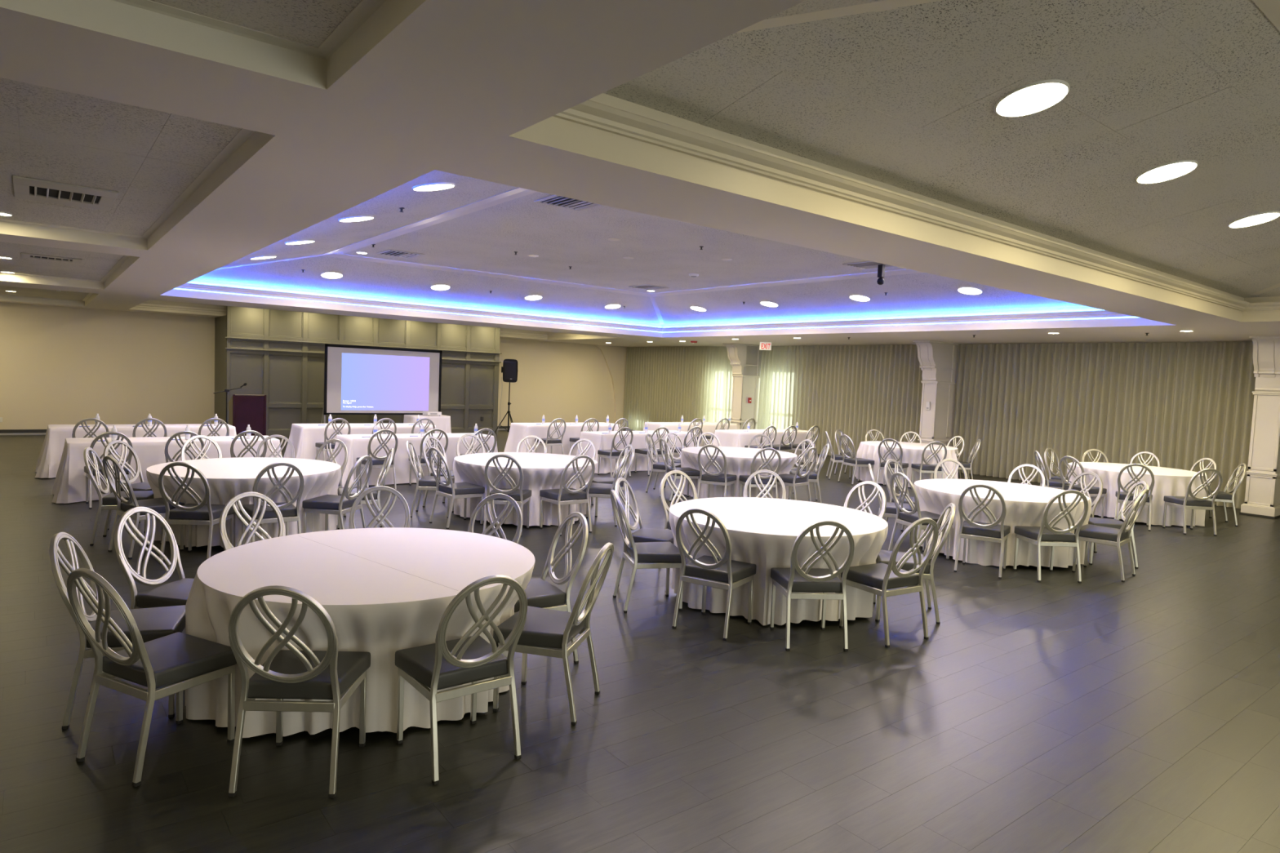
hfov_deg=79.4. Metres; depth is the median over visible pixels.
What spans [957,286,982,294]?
recessed light
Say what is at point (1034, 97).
recessed light
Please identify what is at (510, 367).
grille
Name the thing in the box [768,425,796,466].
chair
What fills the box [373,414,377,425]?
water bottle
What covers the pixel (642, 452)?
chair
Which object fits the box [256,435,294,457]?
chair
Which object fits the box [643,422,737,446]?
tablecloth
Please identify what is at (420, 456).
chair
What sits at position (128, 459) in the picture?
chair
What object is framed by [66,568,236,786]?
chair
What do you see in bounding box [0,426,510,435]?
baseboard
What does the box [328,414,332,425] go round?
water bottle
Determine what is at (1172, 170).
recessed light
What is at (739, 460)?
tablecloth
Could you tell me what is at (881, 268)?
camera
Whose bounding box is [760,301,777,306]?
recessed light
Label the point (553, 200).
ceiling vent
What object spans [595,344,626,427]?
trim
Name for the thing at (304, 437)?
tablecloth
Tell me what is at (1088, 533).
chair
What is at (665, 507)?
chair
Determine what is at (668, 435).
chair
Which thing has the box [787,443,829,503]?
chair
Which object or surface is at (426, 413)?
projector
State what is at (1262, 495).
column
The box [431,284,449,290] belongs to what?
recessed light
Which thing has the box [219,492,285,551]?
chair
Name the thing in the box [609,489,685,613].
chair
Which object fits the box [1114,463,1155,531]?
chair
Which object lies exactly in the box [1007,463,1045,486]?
chair
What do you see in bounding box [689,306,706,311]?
recessed light
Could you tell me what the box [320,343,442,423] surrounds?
projection screen
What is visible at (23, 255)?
ceiling vent
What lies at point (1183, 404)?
curtain
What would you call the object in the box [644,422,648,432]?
water bottle
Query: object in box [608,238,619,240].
cover plate
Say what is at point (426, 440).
chair
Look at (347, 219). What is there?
diffuser
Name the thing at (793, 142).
ceiling
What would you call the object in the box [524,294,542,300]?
recessed light
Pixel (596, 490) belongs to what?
chair
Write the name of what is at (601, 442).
tablecloth
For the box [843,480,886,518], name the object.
chair
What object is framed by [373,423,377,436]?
water bottle
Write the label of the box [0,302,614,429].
wall
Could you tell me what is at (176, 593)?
chair
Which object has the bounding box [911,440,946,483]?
chair
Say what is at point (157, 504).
chair
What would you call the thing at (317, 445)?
chair
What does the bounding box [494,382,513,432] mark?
speaker stand
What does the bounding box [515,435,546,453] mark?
chair
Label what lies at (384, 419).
chair
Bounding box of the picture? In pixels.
[341,352,429,410]
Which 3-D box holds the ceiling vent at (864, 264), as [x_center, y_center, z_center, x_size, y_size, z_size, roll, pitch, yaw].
[3.568,-2.500,11.943,0.600,0.022,0.600,0,5,-38]
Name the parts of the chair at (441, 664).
leg, leg, seat, seat frame, leg, leg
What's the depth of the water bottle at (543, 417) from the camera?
17.41 m
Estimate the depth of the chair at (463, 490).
9.38 m
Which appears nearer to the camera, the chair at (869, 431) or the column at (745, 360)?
the chair at (869, 431)
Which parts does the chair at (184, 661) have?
leg, leg, seat frame, seat, leg, leg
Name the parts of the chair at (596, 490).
leg, seat, seat frame, leg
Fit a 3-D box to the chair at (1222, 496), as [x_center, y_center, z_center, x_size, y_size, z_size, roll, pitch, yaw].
[9.087,1.033,12.089,0.592,0.966,0.469,4,4,21]
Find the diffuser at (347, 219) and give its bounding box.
[340,217,372,221]
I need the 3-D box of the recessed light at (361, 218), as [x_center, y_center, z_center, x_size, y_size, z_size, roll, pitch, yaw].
[-3.192,-2.340,8.684,0.375,0.092,0.381,0,4,-34]
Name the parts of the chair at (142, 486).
leg, seat, leg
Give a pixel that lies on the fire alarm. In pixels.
(749, 400)
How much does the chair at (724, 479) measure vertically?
0.966 m
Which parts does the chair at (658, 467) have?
leg, leg, seat frame, seat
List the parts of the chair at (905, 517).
leg, leg, seat frame, leg, seat, leg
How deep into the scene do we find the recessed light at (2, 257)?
10.08 m
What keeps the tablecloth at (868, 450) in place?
on the round table
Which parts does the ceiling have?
panel, coffer trim, coffer trim, coffer trim, coffer trim, slope panel, crown moulding, slope panel, flat panel, crown moulding, slope panel, crown moulding, slope panel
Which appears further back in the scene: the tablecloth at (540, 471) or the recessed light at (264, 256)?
the recessed light at (264, 256)
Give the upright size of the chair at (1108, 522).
0.966 m
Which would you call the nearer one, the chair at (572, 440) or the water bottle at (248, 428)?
the water bottle at (248, 428)
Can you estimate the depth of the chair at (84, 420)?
11.51 m
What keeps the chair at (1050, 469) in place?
on the floor
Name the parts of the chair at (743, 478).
leg, leg, seat, seat frame, leg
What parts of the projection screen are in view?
leg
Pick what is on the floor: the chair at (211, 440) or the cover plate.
the chair at (211, 440)
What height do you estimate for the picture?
1.410 m
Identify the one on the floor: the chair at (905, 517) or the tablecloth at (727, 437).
the chair at (905, 517)
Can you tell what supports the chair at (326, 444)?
on the floor
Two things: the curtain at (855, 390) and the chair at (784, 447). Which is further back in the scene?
the curtain at (855, 390)
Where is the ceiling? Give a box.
[0,0,1279,346]
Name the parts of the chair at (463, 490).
leg, leg, seat frame, seat, leg, leg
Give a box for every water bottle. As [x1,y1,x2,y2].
[94,413,99,426]
[111,425,116,440]
[147,413,151,426]
[185,425,190,439]
[213,413,217,426]
[246,424,251,439]
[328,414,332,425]
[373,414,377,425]
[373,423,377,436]
[420,423,424,435]
[474,423,477,434]
[542,414,545,424]
[575,414,577,424]
[608,422,611,433]
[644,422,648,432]
[677,422,680,432]
[746,422,750,431]
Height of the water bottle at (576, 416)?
0.208 m
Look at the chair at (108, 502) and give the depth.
7.80 m
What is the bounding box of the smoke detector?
[688,273,698,277]
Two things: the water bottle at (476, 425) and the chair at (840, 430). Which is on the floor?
the chair at (840, 430)
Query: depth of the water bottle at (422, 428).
13.01 m
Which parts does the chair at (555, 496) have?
leg, leg, seat, seat frame, leg, leg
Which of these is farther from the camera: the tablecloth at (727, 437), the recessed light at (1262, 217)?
the tablecloth at (727, 437)
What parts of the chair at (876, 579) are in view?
leg, leg, seat, seat frame, leg, leg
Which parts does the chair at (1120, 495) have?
leg, seat, seat frame, leg, leg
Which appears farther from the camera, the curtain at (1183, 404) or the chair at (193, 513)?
the curtain at (1183, 404)
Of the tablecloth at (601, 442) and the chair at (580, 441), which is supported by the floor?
the chair at (580, 441)
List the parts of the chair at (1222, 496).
seat, seat frame, leg, leg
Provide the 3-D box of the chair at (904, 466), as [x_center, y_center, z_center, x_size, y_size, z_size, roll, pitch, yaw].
[4.787,0.694,14.627,0.469,0.966,0.592,5,4,32]
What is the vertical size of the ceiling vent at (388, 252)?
0.022 m
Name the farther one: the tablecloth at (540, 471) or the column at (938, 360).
the column at (938, 360)
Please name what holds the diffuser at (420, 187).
attached to the recessed light at (441, 185)
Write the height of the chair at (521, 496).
0.966 m
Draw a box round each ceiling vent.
[12,175,118,210]
[20,252,82,263]
[376,249,424,258]
[533,195,601,211]
[629,284,669,289]
[842,261,893,269]
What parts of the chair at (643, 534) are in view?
leg, seat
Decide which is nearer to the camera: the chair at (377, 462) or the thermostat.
the chair at (377, 462)
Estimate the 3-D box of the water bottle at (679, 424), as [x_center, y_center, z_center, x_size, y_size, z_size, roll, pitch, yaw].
[0.851,0.022,16.593,0.065,0.208,0.063,1,4,-16]
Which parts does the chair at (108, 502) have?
leg, leg, seat frame, seat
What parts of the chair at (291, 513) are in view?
leg, leg, seat, seat frame, leg, leg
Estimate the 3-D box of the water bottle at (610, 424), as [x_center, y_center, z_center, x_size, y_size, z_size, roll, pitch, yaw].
[-0.604,0.034,15.450,0.063,0.208,0.065,2,4,1]
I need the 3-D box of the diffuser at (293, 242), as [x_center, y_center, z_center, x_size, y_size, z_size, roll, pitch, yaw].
[-4.640,-2.515,10.526,0.362,0.008,0.362,-15,13,-36]
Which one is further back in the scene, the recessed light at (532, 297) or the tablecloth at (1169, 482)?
the recessed light at (532, 297)
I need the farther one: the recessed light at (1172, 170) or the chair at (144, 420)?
the chair at (144, 420)
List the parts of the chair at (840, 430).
leg, seat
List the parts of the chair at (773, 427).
seat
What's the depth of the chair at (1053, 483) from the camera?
12.65 m
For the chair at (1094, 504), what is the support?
on the floor
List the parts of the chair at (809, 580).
leg, leg, seat, seat frame, leg, leg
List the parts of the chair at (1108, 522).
leg, seat, leg, leg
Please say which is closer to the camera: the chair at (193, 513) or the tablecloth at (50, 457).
the chair at (193, 513)
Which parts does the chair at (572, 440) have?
seat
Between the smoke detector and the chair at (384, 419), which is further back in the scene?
the chair at (384, 419)
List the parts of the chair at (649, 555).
leg, leg, seat frame, seat, leg, leg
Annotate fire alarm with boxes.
[747,397,751,403]
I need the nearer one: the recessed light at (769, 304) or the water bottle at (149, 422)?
the water bottle at (149, 422)
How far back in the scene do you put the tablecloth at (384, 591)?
4.04 m
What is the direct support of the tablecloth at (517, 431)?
on the folding table
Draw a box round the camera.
[876,264,884,284]
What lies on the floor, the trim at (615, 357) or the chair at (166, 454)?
the chair at (166, 454)
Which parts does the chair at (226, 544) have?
leg, leg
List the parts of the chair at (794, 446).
seat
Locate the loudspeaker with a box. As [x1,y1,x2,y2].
[493,359,517,435]
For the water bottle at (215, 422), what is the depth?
13.35 m
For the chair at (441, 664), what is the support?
on the floor
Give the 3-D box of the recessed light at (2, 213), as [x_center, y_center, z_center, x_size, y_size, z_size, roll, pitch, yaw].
[-5.715,-1.904,6.885,0.182,0.014,0.182,0,5,-38]
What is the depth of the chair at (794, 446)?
17.99 m
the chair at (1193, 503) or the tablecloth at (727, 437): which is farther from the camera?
the tablecloth at (727, 437)
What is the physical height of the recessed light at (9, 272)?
0.014 m
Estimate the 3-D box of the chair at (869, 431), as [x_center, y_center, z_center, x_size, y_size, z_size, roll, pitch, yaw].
[5.260,0.561,17.037,0.469,0.966,0.592,2,4,-6]
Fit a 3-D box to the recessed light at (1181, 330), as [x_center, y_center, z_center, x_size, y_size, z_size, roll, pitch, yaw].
[8.624,-1.511,12.169,0.182,0.014,0.182,0,5,-38]
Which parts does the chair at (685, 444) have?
seat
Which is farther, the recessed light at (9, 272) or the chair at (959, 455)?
the chair at (959, 455)
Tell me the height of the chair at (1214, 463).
0.966 m
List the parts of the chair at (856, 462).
leg, leg, seat frame, seat, leg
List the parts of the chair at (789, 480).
seat, seat frame, leg, leg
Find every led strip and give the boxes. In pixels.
[173,288,660,332]
[667,316,1137,332]
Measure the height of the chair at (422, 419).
0.966 m
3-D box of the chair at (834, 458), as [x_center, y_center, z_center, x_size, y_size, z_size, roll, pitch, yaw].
[4.069,0.591,15.777,0.592,0.966,0.469,3,4,7]
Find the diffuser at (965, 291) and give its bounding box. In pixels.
[958,288,982,293]
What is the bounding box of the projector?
[422,411,441,416]
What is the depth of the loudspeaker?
22.73 m
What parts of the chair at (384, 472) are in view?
leg, seat, seat frame, leg, leg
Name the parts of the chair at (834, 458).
leg, leg, seat frame, seat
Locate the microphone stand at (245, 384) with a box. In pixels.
[213,382,247,423]
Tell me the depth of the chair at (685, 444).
15.65 m
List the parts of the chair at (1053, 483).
leg, seat frame, seat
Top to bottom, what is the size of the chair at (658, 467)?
0.966 m
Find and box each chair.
[48,532,185,729]
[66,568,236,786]
[71,417,109,438]
[83,447,154,546]
[84,431,133,509]
[102,440,151,533]
[102,455,184,559]
[114,506,194,608]
[132,417,167,437]
[158,462,235,564]
[164,431,204,462]
[180,435,222,461]
[197,417,229,436]
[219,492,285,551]
[227,585,370,798]
[230,430,266,457]
[240,462,304,545]
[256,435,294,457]
[302,455,372,533]
[315,417,350,461]
[315,439,347,517]
[337,448,394,529]
[348,485,410,528]
[356,429,397,490]
[372,417,396,434]
[395,574,527,785]
[406,440,454,518]
[408,428,448,485]
[411,417,435,433]
[422,435,454,507]
[428,447,484,528]
[456,433,484,456]
[459,428,496,455]
[467,493,522,543]
[483,453,531,537]
[492,542,613,725]
[514,511,588,663]
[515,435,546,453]
[534,417,565,454]
[539,454,595,536]
[568,438,595,505]
[569,417,599,449]
[578,449,630,526]
[591,444,634,516]
[597,426,633,477]
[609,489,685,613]
[612,417,628,431]
[614,477,673,586]
[635,426,669,475]
[644,433,680,494]
[659,438,699,502]
[659,470,697,529]
[663,431,684,487]
[669,426,702,458]
[671,507,756,640]
[687,417,702,446]
[697,431,720,446]
[697,444,737,498]
[702,417,729,446]
[739,447,781,498]
[742,417,755,429]
[743,469,786,499]
[744,426,776,448]
[747,434,772,448]
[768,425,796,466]
[769,447,817,502]
[769,520,854,651]
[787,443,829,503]
[789,425,819,464]
[791,439,813,493]
[825,431,854,479]
[834,429,857,477]
[837,434,874,484]
[839,517,938,648]
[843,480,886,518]
[865,429,884,441]
[868,463,915,544]
[873,502,955,624]
[876,438,908,490]
[884,459,915,531]
[888,471,952,559]
[899,431,921,443]
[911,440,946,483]
[933,458,968,479]
[946,435,964,479]
[953,484,1010,579]
[958,439,981,479]
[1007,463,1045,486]
[1013,489,1088,582]
[1034,450,1075,489]
[1044,448,1067,479]
[1058,455,1106,518]
[1067,471,1102,552]
[1071,488,1148,582]
[1081,448,1108,462]
[1088,480,1148,568]
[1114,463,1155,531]
[1129,451,1159,466]
[1162,468,1222,536]
[1190,457,1217,518]
[1207,462,1246,526]
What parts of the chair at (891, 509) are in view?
leg, seat frame, seat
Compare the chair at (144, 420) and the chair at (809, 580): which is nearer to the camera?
the chair at (809, 580)
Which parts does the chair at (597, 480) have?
leg, seat, leg, leg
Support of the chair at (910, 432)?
on the floor
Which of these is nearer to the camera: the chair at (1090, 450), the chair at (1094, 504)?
the chair at (1094, 504)
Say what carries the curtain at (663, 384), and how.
hanging from the ceiling
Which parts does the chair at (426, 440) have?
leg, seat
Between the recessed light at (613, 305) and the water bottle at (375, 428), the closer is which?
the water bottle at (375, 428)
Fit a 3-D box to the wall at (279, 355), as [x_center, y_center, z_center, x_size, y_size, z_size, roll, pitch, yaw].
[-7.637,-1.451,21.636,7.460,3.332,1.650,0,5,-38]
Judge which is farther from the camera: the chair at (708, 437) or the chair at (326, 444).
the chair at (708, 437)
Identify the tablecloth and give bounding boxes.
[34,423,236,478]
[51,435,281,503]
[146,457,341,547]
[185,527,535,737]
[283,422,436,462]
[332,432,497,487]
[403,414,451,433]
[453,452,597,526]
[503,422,621,456]
[576,430,697,473]
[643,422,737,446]
[668,497,888,625]
[680,446,797,499]
[711,428,817,462]
[854,440,957,487]
[913,479,1091,568]
[1066,462,1208,526]
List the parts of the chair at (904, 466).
leg, seat frame, seat, leg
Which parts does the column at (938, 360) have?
panel frame, chair rail, panel frame, neck moulding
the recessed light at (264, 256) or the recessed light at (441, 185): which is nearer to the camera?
the recessed light at (441, 185)
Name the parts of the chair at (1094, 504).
leg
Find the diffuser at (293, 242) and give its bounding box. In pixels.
[286,240,313,244]
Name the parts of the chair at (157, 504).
leg, leg, seat frame, seat, leg, leg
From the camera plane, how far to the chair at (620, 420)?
17.62 m
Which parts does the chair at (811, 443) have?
seat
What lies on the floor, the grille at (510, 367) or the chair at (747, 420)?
the chair at (747, 420)
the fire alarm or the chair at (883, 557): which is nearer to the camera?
the chair at (883, 557)
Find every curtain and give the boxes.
[622,346,733,431]
[756,344,922,455]
[951,341,1255,508]
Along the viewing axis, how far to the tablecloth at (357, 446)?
12.56 m
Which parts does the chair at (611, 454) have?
leg, seat frame, leg, seat, leg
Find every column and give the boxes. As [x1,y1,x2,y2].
[722,342,762,429]
[912,340,960,446]
[1239,335,1279,519]
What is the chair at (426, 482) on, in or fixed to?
on the floor
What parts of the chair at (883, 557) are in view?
leg, seat, seat frame, leg, leg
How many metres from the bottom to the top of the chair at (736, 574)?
0.966 m
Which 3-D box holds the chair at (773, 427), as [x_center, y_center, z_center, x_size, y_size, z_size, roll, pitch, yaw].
[2.710,0.444,17.210,0.469,0.966,0.592,0,5,-37]
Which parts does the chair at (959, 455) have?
leg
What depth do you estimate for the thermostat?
17.75 m
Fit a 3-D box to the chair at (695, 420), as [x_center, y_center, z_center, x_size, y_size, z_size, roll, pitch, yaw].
[1.239,0.253,19.263,0.469,0.966,0.592,0,5,-38]
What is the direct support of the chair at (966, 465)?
on the floor
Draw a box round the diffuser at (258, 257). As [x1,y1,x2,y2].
[253,256,275,258]
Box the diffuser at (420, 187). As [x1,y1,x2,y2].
[413,184,453,190]
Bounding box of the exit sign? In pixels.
[759,341,771,350]
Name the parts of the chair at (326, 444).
leg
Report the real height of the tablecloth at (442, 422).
0.754 m
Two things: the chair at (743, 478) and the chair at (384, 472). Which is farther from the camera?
the chair at (743, 478)
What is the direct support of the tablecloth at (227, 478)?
on the round table
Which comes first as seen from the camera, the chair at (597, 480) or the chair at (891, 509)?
the chair at (891, 509)
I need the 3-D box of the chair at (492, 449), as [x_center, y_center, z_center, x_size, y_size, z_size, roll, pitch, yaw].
[-2.718,0.489,12.946,0.469,0.966,0.592,0,4,-35]
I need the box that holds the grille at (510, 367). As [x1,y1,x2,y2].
[504,361,516,380]
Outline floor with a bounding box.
[0,429,1279,852]
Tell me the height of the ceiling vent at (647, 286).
0.022 m
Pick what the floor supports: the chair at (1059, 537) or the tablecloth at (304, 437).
the chair at (1059, 537)
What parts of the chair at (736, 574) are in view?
leg, leg, seat frame, seat, leg, leg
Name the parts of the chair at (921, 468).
leg, leg, seat, seat frame, leg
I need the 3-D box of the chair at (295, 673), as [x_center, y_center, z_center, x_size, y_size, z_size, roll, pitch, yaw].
[-1.560,1.132,3.546,0.469,0.966,0.592,2,4,-3]
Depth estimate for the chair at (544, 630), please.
4.30 m
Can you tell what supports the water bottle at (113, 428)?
on the tablecloth at (69, 484)
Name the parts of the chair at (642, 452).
leg, leg, seat, seat frame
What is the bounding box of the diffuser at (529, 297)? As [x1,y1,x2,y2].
[524,295,541,299]
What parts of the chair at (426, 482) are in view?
leg, leg, seat frame, seat, leg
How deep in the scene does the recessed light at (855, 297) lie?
14.37 m
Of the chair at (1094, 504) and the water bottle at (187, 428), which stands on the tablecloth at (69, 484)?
the water bottle at (187, 428)
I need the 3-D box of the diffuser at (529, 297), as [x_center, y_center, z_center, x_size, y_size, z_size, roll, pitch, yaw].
[-2.333,-2.822,16.878,0.362,0.008,0.362,0,-7,-38]
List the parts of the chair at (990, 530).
leg, leg, seat frame, seat, leg, leg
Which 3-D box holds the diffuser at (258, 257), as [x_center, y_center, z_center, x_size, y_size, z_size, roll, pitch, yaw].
[-5.965,-2.677,12.211,0.362,0.008,0.362,-15,13,-36]
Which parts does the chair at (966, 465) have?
seat, seat frame, leg, leg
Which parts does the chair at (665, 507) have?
leg, seat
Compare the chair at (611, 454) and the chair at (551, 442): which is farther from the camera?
the chair at (551, 442)
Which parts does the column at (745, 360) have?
panel frame, chair rail, panel frame, neck moulding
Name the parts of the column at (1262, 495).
panel frame, chair rail, panel frame, neck moulding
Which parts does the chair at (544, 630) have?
leg, leg, seat, seat frame, leg, leg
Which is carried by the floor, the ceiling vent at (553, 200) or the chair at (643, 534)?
the chair at (643, 534)
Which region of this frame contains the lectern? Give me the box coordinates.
[228,394,266,435]
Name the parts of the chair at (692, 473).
leg, leg, seat frame, seat, leg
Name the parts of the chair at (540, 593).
seat, seat frame, leg, leg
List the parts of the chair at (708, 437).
seat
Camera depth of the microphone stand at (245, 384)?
15.63 m
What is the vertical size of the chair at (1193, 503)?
0.966 m
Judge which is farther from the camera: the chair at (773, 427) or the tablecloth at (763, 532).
the chair at (773, 427)
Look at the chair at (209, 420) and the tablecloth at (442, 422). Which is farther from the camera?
the tablecloth at (442, 422)
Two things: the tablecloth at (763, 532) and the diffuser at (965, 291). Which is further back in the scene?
the diffuser at (965, 291)
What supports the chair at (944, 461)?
on the floor
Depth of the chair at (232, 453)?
10.55 m
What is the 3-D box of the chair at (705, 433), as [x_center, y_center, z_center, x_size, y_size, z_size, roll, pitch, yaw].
[1.286,0.601,13.808,0.469,0.966,0.592,1,4,-14]
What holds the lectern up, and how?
on the floor
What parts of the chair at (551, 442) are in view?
leg, seat, seat frame, leg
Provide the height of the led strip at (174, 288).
0.111 m
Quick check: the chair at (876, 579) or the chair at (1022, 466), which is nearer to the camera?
the chair at (876, 579)
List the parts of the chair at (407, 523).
leg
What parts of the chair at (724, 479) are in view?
leg, leg, seat frame, seat, leg, leg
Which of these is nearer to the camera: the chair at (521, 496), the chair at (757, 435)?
the chair at (521, 496)
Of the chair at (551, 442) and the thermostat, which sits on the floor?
the chair at (551, 442)
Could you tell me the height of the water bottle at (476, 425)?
0.208 m
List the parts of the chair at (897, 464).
leg, seat, leg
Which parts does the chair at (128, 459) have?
leg, leg, seat, seat frame, leg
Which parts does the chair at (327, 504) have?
leg, leg, seat, seat frame, leg, leg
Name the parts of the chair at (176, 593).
leg, seat, leg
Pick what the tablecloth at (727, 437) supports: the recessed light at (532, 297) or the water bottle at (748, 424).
the water bottle at (748, 424)
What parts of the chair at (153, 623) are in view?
leg, leg, seat frame, seat, leg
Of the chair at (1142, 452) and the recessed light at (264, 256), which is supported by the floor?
the chair at (1142, 452)
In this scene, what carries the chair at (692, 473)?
on the floor
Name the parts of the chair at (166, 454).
leg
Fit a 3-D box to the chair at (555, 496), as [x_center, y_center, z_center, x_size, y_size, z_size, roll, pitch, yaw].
[-0.866,0.794,9.344,0.469,0.966,0.592,0,5,-37]
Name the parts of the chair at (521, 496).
leg, leg, seat frame, seat, leg, leg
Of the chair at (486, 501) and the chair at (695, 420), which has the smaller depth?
the chair at (486, 501)
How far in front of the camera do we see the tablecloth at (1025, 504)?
8.44 m
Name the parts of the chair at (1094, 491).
leg, seat frame, seat, leg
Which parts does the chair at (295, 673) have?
leg, leg, seat frame, seat, leg, leg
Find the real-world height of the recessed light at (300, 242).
0.092 m
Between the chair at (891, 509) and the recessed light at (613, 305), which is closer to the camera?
the chair at (891, 509)
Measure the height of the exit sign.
0.235 m
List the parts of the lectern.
panel, corner post, corner post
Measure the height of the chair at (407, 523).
0.966 m
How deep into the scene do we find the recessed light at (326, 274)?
14.22 m
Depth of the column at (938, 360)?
17.77 m
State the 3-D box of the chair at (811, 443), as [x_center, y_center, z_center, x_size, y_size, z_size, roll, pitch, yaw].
[2.622,0.699,13.122,0.592,0.966,0.469,0,4,-29]
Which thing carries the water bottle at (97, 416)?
on the tablecloth at (50, 457)
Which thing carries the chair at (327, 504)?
on the floor
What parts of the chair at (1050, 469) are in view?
leg, seat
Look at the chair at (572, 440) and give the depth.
17.15 m
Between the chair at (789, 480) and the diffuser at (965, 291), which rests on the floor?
the chair at (789, 480)
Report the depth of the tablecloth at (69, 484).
10.37 m
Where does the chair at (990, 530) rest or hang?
on the floor
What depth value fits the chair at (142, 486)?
8.59 m
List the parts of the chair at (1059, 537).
leg, leg, seat, seat frame, leg, leg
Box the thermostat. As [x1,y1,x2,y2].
[925,401,929,410]
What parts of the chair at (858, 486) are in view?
leg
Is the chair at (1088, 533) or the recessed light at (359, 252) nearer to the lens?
the chair at (1088, 533)
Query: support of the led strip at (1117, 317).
attached to the ceiling
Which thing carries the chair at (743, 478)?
on the floor
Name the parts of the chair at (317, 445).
leg, seat, seat frame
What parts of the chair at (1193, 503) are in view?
leg, leg, seat, seat frame, leg, leg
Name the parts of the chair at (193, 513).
leg, leg, seat frame, seat, leg, leg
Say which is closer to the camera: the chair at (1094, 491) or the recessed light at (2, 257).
the recessed light at (2, 257)
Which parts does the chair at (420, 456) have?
leg, leg, seat, seat frame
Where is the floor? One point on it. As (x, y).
(1102, 713)
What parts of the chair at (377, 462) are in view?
leg, seat, seat frame, leg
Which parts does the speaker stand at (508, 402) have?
leg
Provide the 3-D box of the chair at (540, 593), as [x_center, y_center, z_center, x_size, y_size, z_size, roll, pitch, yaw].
[-0.676,1.067,5.152,0.592,0.966,0.469,0,4,-31]
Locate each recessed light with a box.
[0,211,13,216]
[0,256,13,258]
[0,271,15,273]
[249,255,276,259]
[284,240,315,244]
[320,271,342,278]
[338,215,374,222]
[355,251,367,253]
[412,182,455,191]
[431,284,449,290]
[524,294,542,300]
[604,303,621,308]
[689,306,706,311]
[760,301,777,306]
[848,294,870,301]
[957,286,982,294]
[994,79,1070,117]
[1135,160,1198,183]
[1179,329,1193,331]
[1227,210,1279,227]
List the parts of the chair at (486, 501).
leg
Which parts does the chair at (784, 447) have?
seat, seat frame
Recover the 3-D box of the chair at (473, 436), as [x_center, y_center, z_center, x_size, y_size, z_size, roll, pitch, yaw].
[-2.394,0.608,11.289,0.469,0.966,0.592,-1,5,-39]
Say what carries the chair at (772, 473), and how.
on the floor
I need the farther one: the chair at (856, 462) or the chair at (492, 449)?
the chair at (856, 462)
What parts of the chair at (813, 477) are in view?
leg, seat, seat frame, leg, leg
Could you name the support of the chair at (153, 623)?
on the floor
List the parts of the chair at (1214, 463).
leg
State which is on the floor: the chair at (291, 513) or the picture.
the chair at (291, 513)
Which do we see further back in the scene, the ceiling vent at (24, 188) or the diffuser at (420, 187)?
the diffuser at (420, 187)
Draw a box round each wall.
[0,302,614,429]
[214,306,502,437]
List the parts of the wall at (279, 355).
door panel, frieze panel, panel, panel, lock rail, door panel, panel, frieze panel, lock rail, door panel, frieze panel, panel, panel, panel, panel, rail, rail, cap moulding, cap moulding, rail, panel, panel, panel, panel, lock rail, door panel, panel, frieze panel, panel, lock rail, door panel, frieze panel, panel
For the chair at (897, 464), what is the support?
on the floor
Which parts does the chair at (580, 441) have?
leg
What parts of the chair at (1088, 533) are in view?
leg, leg, seat, seat frame, leg, leg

